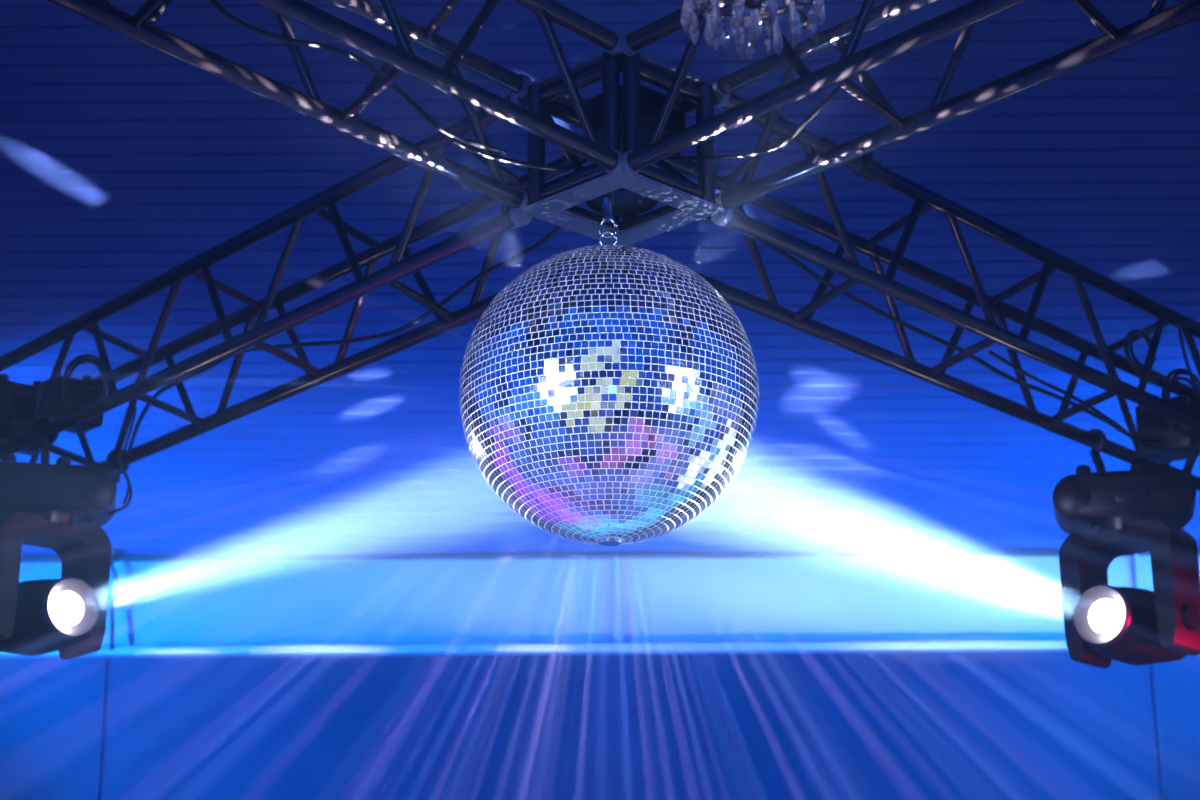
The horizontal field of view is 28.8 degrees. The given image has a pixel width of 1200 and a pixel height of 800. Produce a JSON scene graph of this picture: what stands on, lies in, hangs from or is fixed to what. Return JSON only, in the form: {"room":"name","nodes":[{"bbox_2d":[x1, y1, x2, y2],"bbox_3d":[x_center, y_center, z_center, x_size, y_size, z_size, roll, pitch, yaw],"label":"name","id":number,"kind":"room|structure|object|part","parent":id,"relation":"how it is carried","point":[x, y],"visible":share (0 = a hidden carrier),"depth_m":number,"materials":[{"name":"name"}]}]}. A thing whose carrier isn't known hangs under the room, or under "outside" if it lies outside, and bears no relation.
{"room":"entertainment venue","nodes":[
{"label":"entertainment venue","id":0,"kind":"room"},
{"bbox_2d":[0,93,634,469],"bbox_3d":[-1.819,0.138,6.805,0.377,0.403,5.214,15,-23,-40],"label":"truss","id":1,"kind":"object","parent":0,"point":[255,334],"depth_m":5.72,"materials":[{"name":"metal"}]},
{"bbox_2d":[0,374,52,455],"bbox_3d":[-1.617,0.035,6.494,0.170,0.200,0.129,14,-22,-38],"label":"box","id":2,"kind":"object","parent":1,"relation":"attached to","point":[17,399],"visible":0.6,"depth_m":6.43,"materials":[{"name":"black plastic"}]},
{"bbox_3d":[-1.579,0.026,6.449,0.102,0.068,0.010,14,-22,-38],"label":"plate","id":3,"kind":"part","parent":2,"relation":"part of","materials":[{"name":"black metal"}]},
{"bbox_2d":[0,418,129,659],"bbox_3d":[-1.468,0.370,6.220,0.395,0.624,0.483,0,-17,0],"label":"light","id":4,"kind":"object","parent":1,"relation":"hanging from","point":[62,507],"visible":0.98,"depth_m":6.08,"materials":[{"name":"black plastic"}]},
{"bbox_2d":[1,453,16,461],"bbox_3d":[-1.554,0.159,6.135,0.040,0.032,0.040,0,-17,0],"label":"socket","id":5,"kind":"object","parent":4,"relation":"attached to","point":[8,457],"depth_m":6.12,"materials":[{"name":"black plastic"}]},
{"bbox_2d":[56,457,70,464],"bbox_3d":[-1.419,0.170,6.172,0.040,0.032,0.040,0,-17,0],"label":"socket","id":6,"kind":"object","parent":4,"relation":"attached to","point":[61,460],"depth_m":6.16,"materials":[{"name":"black plastic"}]},
{"bbox_2d":[107,449,132,514],"bbox_3d":[-1.268,0.216,6.225,0.062,0.211,0.117,0,-17,0],"label":"power cable","id":7,"kind":"object","parent":4,"relation":"attached to","point":[126,505],"visible":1,"depth_m":6.17,"materials":[{"name":"rubber"}]},
{"bbox_2d":[35,369,103,433],"bbox_3d":[-1.427,-0.002,6.296,0.150,0.150,0.129,14,-22,-38],"label":"box","id":8,"kind":"object","parent":1,"relation":"attached to","point":[83,392],"visible":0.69,"depth_m":6.25,"materials":[{"name":"black plastic"}]},
{"bbox_3d":[-1.389,-0.011,6.251,0.090,0.048,0.010,14,-22,-38],"label":"plate","id":9,"kind":"part","parent":8,"relation":"part of","materials":[{"name":"black metal"}]},
{"bbox_3d":[-1.345,-0.036,6.139,0.144,0.174,0.043,10,-20,-30],"label":"cable coil","id":10,"kind":"part","parent":1,"relation":"part of","materials":[{"name":"black rubber"}]},
{"bbox_2d":[121,408,136,504],"bbox_3d":[-1.261,0.148,6.211,0.035,0.290,0.090,1,-17,-5],"label":"power cable","id":11,"kind":"object","parent":1,"relation":"hanging from","point":[135,409],"visible":1,"depth_m":6.24,"materials":[{"name":"rubber"}]},
{"bbox_2d":[126,226,561,455],"bbox_3d":[-0.630,-0.148,5.688,0.117,0.170,1.964,13,-22,-37],"label":"power cable","id":12,"kind":"object","parent":1,"relation":"attached to","point":[556,229],"visible":0.91,"depth_m":5.61,"materials":[{"name":"rubber"}]},
{"bbox_2d":[523,50,719,245],"bbox_3d":[0.044,-0.526,4.889,0.315,0.283,0.315,16,-24,-42],"label":"block","id":13,"kind":"object","parent":1,"relation":"attached to","point":[687,201],"visible":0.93,"depth_m":4.82,"materials":[{"name":"metal"}]},
{"bbox_2d":[48,0,622,213],"bbox_3d":[-1.570,-1.149,3.454,4.194,0.641,0.329,16,-23,-42],"label":"truss","id":14,"kind":"object","parent":13,"relation":"attached to","point":[397,60],"visible":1,"depth_m":4.50,"materials":[{"name":"metal"}]},
{"bbox_2d":[208,0,506,153],"bbox_3d":[-0.450,-0.608,4.416,0.727,0.108,0.011,16,-24,-42],"label":"power cable","id":15,"kind":"object","parent":14,"relation":"attached to","point":[214,3],"visible":0.98,"depth_m":4.42,"materials":[{"name":"rubber"}]},
{"bbox_2d":[451,138,602,170],"bbox_3d":[-0.126,-0.515,4.678,0.088,0.191,0.526,-9,-19,26],"label":"power cable","id":16,"kind":"object","parent":13,"relation":"attached to","point":[462,145],"visible":0.86,"depth_m":4.56,"materials":[{"name":"rubber"}]},
{"bbox_3d":[-0.133,-0.532,4.869,0.035,0.263,0.035,0,-17,0],"label":"corner post","id":17,"kind":"part","parent":13,"relation":"part of","materials":[{"name":"metal"}]},
{"bbox_2d":[545,131,675,239],"bbox_3d":[0.046,-0.409,4.889,0.156,0.180,0.400,16,-24,-42],"label":"motor","id":18,"kind":"object","parent":13,"relation":"attached to","point":[622,201],"visible":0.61,"depth_m":4.87,"materials":[{"name":"black metal"}]},
{"bbox_2d":[459,230,758,545],"bbox_3d":[0.018,-0.033,4.735,0.607,0.668,0.607,12,-21,-34],"label":"ball","id":19,"kind":"object","parent":18,"relation":"hanging from","point":[609,392],"visible":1,"depth_m":4.50,"materials":[{"name":"silver glass"}]},
{"bbox_3d":[0.023,-0.579,4.720,0.035,0.263,0.035,0,-17,0],"label":"corner post","id":20,"kind":"part","parent":13,"relation":"part of","materials":[{"name":"metal"}]},
{"bbox_3d":[0.065,-0.474,5.058,0.035,0.263,0.035,0,-17,0],"label":"corner post","id":21,"kind":"part","parent":13,"relation":"part of","materials":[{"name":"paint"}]},
{"bbox_3d":[0.065,-0.579,4.720,0.035,0.263,0.035,0,-17,0],"label":"corner post","id":22,"kind":"part","parent":13,"relation":"part of","materials":[{"name":"metal"}]},
{"bbox_2d":[584,84,685,151],"bbox_3d":[0.090,-0.598,4.925,0.170,0.090,0.196,16,-24,-42],"label":"box","id":23,"kind":"object","parent":13,"relation":"in","point":[652,101],"visible":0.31,"depth_m":4.89,"materials":[{"name":"black plastic"}]},
{"bbox_3d":[0.221,-0.521,4.909,0.035,0.263,0.035,0,-17,0],"label":"corner post","id":24,"kind":"part","parent":13,"relation":"part of","materials":[{"name":"metal"}]},
{"bbox_3d":[0.221,-0.534,4.869,0.035,0.263,0.035,0,-17,0],"label":"corner post","id":25,"kind":"part","parent":13,"relation":"part of","materials":[{"name":"metal"}]},
{"bbox_2d":[620,0,1199,213],"bbox_3d":[1.695,-1.116,3.482,4.199,0.564,0.337,-16,-23,40],"label":"truss","id":26,"kind":"object","parent":13,"relation":"attached to","point":[1158,21],"visible":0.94,"depth_m":4.50,"materials":[{"name":"metal"}]},
{"bbox_2d":[663,75,855,159],"bbox_3d":[0.326,-0.552,4.636,0.050,0.146,0.700,15,-23,-41],"label":"power cable","id":27,"kind":"object","parent":26,"relation":"attached to","point":[838,88],"visible":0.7,"depth_m":4.59,"materials":[{"name":"rubber"}]},
{"bbox_2d":[629,93,1199,490],"bbox_3d":[1.963,0.127,6.759,0.343,0.456,5.224,-16,-23,42],"label":"truss","id":28,"kind":"object","parent":13,"relation":"attached to","point":[925,199],"depth_m":5.66,"materials":[{"name":"metal"}]},
{"bbox_2d":[851,152,881,181],"bbox_3d":[0.602,-0.535,5.280,0.052,0.074,0.049,-16,-23,42],"label":"clamp","id":29,"kind":"object","parent":28,"relation":"attached to","point":[871,172],"visible":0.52,"depth_m":5.26,"materials":[{"name":"black metal"}]},
{"bbox_2d":[700,217,1162,443],"bbox_3d":[0.853,-0.145,5.689,0.057,0.161,2.134,-16,-23,40],"label":"power cable","id":30,"kind":"object","parent":28,"relation":"hanging from","point":[802,266],"visible":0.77,"depth_m":5.63,"materials":[{"name":"rubber"}]},
{"bbox_2d":[989,350,1189,450],"bbox_3d":[1.312,0.035,6.046,0.012,0.100,1.034,-16,-23,42],"label":"power cable","id":31,"kind":"object","parent":28,"relation":"hanging from","point":[992,353],"visible":0.98,"depth_m":5.97,"materials":[{"name":"rubber"}]},
{"bbox_2d":[1052,414,1199,668],"bbox_3d":[1.383,0.358,6.130,0.405,0.649,0.356,6,-18,-20],"label":"light","id":32,"kind":"object","parent":28,"relation":"hanging from","point":[1107,516],"visible":0.98,"depth_m":6.04,"materials":[{"name":"black plastic"}]},
{"bbox_2d":[1075,465,1090,473],"bbox_3d":[1.272,0.189,6.143,0.040,0.032,0.040,0,-17,0],"label":"socket","id":33,"kind":"object","parent":32,"relation":"attached to","point":[1080,469],"depth_m":6.13,"materials":[{"name":"black plastic"}]},
{"bbox_2d":[1130,462,1144,469],"bbox_3d":[1.411,0.183,6.124,0.040,0.032,0.040,0,-17,0],"label":"socket","id":34,"kind":"object","parent":32,"relation":"attached to","point":[1134,466],"depth_m":6.11,"materials":[{"name":"black plastic"}]},
{"bbox_3d":[1.506,0.554,5.958,0.018,0.068,0.068,-15,-22,39],"label":"tilt knob","id":35,"kind":"part","parent":32,"relation":"part of","materials":[{"name":"black plastic"}]},
{"bbox_3d":[1.412,-0.133,6.071,0.117,0.121,0.057,9,-20,-28],"label":"cable coil","id":36,"kind":"part","parent":28,"relation":"part of","materials":[{"name":"black rubber"}]},
{"bbox_2d":[1135,389,1199,463],"bbox_3d":[1.564,0.067,6.395,0.160,0.180,0.129,-14,-22,38],"label":"box","id":37,"kind":"object","parent":28,"relation":"attached to","point":[1150,424],"visible":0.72,"depth_m":6.35,"materials":[{"name":"black plastic"}]},
{"bbox_3d":[1.526,0.058,6.350,0.096,0.060,0.010,-14,-22,38],"label":"plate","id":38,"kind":"part","parent":37,"relation":"part of","materials":[{"name":"black metal"}]},
{"bbox_3d":[1.554,0.003,6.190,0.153,0.188,0.060,8,-19,-25],"label":"cable coil","id":39,"kind":"part","parent":28,"relation":"part of","materials":[{"name":"black rubber"}]},
{"bbox_2d":[1176,322,1199,395],"bbox_3d":[1.535,-0.100,6.062,0.010,0.186,0.133,-13,-21,36],"label":"power cable","id":40,"kind":"object","parent":28,"relation":"hanging from","point":[1178,323],"visible":1,"depth_m":6.04,"materials":[{"name":"rubber"}]},
{"bbox_2d":[0,0,1199,555],"bbox_3d":[0.031,-2.673,2.671,10.400,2.357,14.488,0,-17,0],"label":"ceiling","id":41,"kind":"structure","parent":0,"point":[124,161],"depth_m":7.47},
{"bbox_2d":[681,0,824,60],"bbox_3d":[0.225,-1.513,3.832,0.267,2.064,0.268,0,-17,0],"label":"crystal chandelier","id":42,"kind":"object","parent":41,"relation":"hanging from","point":[753,20],"visible":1,"depth_m":3.54,"materials":[{"name":"glass"}]},
{"bbox_3d":[0.188,-0.695,3.621,0.099,0.228,0.006,-16,-23,40],"label":"arm","id":43,"kind":"part","parent":42,"relation":"part of","materials":[{"name":"metal"}]},
{"bbox_3d":[0.231,-0.732,3.591,0.044,0.290,0.044,0,-17,0],"label":"stem","id":44,"kind":"part","parent":42,"relation":"part of","materials":[{"name":"metal"}]},
{"bbox_3d":[0.244,-0.690,3.638,0.006,0.228,0.098,-4,-18,12],"label":"arm","id":45,"kind":"part","parent":42,"relation":"part of","materials":[{"name":"metal"}]},
{"bbox_3d":[0.287,-0.702,3.599,0.095,0.228,0.034,0,-17,0],"label":"arm","id":46,"kind":"part","parent":42,"relation":"part of","materials":[{"name":"metal"}]},
{"bbox_2d":[0,555,1199,799],"bbox_3d":[0.061,2.392,8.796,10.400,3.813,0.220,0,-17,0],"label":"wall","id":47,"kind":"structure","parent":0,"point":[919,725],"depth_m":9.07,"materials":[{"name":"paint"}]},
{"bbox_2d":[95,657,107,799],"bbox_3d":[-1.923,2.544,8.643,0.018,3.234,0.030,0,-17,0],"label":"trim","id":48,"kind":"structure","parent":47,"relation":"attached to","point":[105,659],"depth_m":9.02,"materials":[{"name":"paint"}]},
{"bbox_2d":[111,548,126,554],"bbox_3d":[-1.918,0.589,9.212,0.110,0.052,0.065,0,-17,0],"label":"wall bracket","id":49,"kind":"object","parent":47,"relation":"attached to","point":[113,550],"visible":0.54,"depth_m":9.18,"materials":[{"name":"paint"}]},
{"bbox_2d":[110,554,118,649],"bbox_3d":[-1.909,0.788,9.133,0.040,0.392,0.037,0,-17,0],"label":"power cable","id":50,"kind":"object","parent":49,"relation":"hanging from","point":[112,611],"visible":0.98,"depth_m":9.13,"materials":[{"name":"rubber"}]},
{"bbox_2d":[0,640,1067,657],"bbox_3d":[0.053,0.971,9.103,10.400,0.035,0.070,0,-17,0],"label":"trim","id":51,"kind":"structure","parent":47,"relation":"attached to","point":[1036,645],"depth_m":9.07,"materials":[{"name":"paint"}]},
{"bbox_2d":[21,549,1199,561],"bbox_3d":[0.051,0.616,9.229,10.400,0.016,0.050,0,-17,0],"label":"trim","id":52,"kind":"structure","parent":47,"relation":"attached to","point":[930,553],"depth_m":9.21,"materials":[{"name":"paint"}]},
{"bbox_2d":[614,557,618,642],"bbox_3d":[0.065,0.793,9.184,0.018,0.369,0.030,0,-17,0],"label":"trim","id":53,"kind":"structure","parent":47,"relation":"attached to","point":[616,559],"depth_m":9.17,"materials":[{"name":"paint"}]},
{"bbox_2d":[1133,554,1140,588],"bbox_3d":[2.121,0.780,9.184,0.018,0.369,0.030,0,-17,0],"label":"trim","id":54,"kind":"structure","parent":47,"relation":"attached to","point":[1135,556],"depth_m":9.20,"materials":[{"name":"paint"}]},
{"bbox_2d":[1151,664,1165,799],"bbox_3d":[2.166,2.519,8.643,0.018,3.234,0.030,0,-17,0],"label":"trim","id":55,"kind":"structure","parent":47,"relation":"attached to","point":[1153,666],"depth_m":9.01,"materials":[{"name":"paint"}]}
]}

